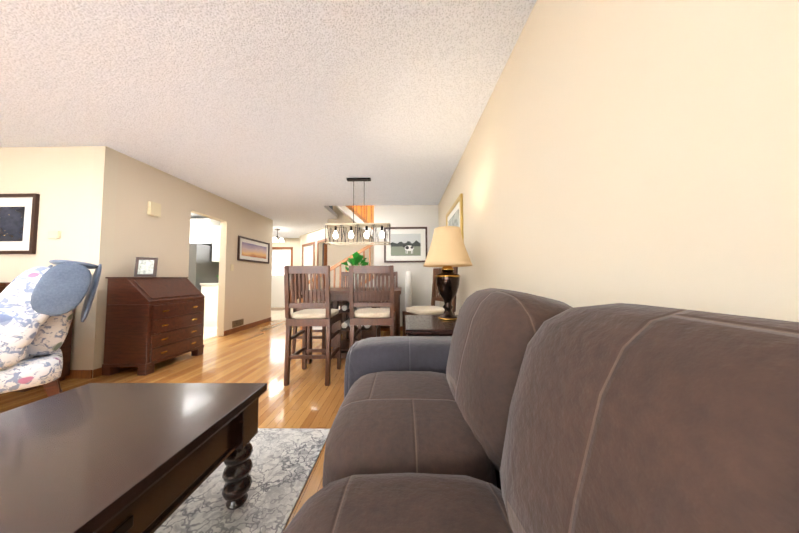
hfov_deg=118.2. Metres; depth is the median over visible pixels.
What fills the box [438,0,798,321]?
wall
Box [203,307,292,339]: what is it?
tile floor
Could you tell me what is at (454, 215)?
picture
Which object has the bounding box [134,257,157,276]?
photo frame
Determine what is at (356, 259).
potted plant
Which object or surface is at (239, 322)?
air vent
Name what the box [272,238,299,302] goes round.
wall
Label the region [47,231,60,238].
switch plate
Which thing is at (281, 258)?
front door
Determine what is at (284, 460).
rug
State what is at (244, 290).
wall
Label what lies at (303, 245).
door frame
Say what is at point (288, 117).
ceiling
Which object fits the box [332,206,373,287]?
wall
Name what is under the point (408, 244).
framed picture
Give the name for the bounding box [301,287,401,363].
dining table
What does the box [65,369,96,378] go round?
baseboard
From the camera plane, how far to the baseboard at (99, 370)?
2.49 m
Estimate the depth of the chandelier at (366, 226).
3.38 m
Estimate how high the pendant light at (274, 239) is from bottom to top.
0.358 m
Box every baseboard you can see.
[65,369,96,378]
[96,367,126,376]
[224,317,270,335]
[380,326,402,330]
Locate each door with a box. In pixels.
[271,249,290,306]
[303,245,312,289]
[324,244,326,287]
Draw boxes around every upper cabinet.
[190,219,219,246]
[212,227,219,262]
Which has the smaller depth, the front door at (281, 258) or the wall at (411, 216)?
the wall at (411, 216)
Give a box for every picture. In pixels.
[0,193,39,253]
[237,236,269,263]
[384,227,426,262]
[446,193,463,241]
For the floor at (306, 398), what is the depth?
2.44 m
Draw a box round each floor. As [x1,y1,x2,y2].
[0,321,402,530]
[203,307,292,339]
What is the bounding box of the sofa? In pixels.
[282,288,798,532]
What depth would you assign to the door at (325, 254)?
7.08 m
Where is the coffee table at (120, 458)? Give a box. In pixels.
[0,383,266,532]
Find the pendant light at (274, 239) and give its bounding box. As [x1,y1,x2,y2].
[272,229,283,241]
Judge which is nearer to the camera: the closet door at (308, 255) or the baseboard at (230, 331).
the baseboard at (230, 331)
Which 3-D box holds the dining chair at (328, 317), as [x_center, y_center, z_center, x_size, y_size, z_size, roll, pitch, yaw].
[-0.876,0.568,2.475,0.430,1.130,0.485,0,-3,1]
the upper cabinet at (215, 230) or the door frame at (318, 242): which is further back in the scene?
the door frame at (318, 242)
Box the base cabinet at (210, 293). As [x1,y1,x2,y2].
[200,287,217,326]
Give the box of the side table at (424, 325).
[405,315,457,335]
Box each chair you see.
[0,259,101,396]
[284,266,341,385]
[291,274,332,354]
[339,272,362,333]
[349,265,394,347]
[376,272,397,327]
[402,267,457,335]
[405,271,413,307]
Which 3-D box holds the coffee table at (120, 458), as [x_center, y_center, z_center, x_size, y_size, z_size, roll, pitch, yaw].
[-1.092,0.785,0.562,0.880,0.487,1.200,0,-3,1]
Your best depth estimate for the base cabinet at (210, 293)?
5.04 m
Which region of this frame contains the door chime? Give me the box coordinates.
[147,201,160,216]
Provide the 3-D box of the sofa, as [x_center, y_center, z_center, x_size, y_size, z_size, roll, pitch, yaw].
[0.170,0.541,0.305,1.015,0.961,2.600,0,-3,1]
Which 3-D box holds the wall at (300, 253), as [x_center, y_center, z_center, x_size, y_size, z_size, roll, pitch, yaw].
[-3.257,0.202,8.172,0.120,2.440,0.520,0,-3,1]
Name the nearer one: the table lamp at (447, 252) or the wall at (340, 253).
the table lamp at (447, 252)
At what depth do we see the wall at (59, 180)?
2.55 m
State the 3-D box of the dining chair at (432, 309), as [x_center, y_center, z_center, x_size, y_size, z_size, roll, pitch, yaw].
[0.347,0.575,2.737,0.485,1.130,0.430,1,-3,-27]
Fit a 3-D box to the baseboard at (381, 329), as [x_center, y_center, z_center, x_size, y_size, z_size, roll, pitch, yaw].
[0.133,1.188,4.573,1.250,0.085,0.014,0,-3,1]
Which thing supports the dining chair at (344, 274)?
on the floor at (306, 398)
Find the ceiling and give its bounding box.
[0,0,536,237]
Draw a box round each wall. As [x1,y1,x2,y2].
[0,146,118,369]
[81,146,272,377]
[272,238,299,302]
[299,236,300,265]
[301,227,327,288]
[327,219,332,287]
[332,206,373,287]
[374,205,439,325]
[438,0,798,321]
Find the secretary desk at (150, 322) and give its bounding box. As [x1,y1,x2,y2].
[102,277,204,375]
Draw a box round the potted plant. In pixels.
[341,252,368,288]
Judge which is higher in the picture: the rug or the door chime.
the door chime
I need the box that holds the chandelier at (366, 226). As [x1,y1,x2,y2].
[325,178,390,244]
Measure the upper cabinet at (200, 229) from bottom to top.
0.560 m
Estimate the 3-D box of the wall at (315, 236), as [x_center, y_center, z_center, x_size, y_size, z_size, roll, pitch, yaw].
[-2.427,0.146,7.121,0.120,2.440,2.300,2,-4,-44]
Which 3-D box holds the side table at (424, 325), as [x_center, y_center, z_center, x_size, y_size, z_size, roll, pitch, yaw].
[0.358,0.778,1.973,0.620,0.650,0.660,0,-3,1]
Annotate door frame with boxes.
[272,247,292,302]
[302,243,307,265]
[308,238,326,288]
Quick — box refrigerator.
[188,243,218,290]
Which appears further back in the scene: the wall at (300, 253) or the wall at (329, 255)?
the wall at (300, 253)
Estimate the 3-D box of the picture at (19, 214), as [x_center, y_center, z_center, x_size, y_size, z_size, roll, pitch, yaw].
[-4.292,-0.449,2.526,0.920,0.640,0.028,0,-3,1]
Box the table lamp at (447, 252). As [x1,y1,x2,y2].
[423,226,472,319]
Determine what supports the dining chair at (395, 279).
on the floor at (306, 398)
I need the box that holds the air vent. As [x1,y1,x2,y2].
[232,319,243,327]
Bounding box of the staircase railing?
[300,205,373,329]
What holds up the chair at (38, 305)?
on the floor at (306, 398)
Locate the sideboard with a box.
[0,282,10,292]
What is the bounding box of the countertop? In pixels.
[200,283,218,286]
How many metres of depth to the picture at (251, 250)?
5.04 m
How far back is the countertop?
5.05 m
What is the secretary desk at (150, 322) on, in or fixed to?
on the floor at (306, 398)
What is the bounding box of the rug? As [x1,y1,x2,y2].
[154,428,329,532]
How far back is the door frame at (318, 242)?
7.13 m
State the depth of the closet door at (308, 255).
7.48 m
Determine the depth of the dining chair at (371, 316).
2.31 m

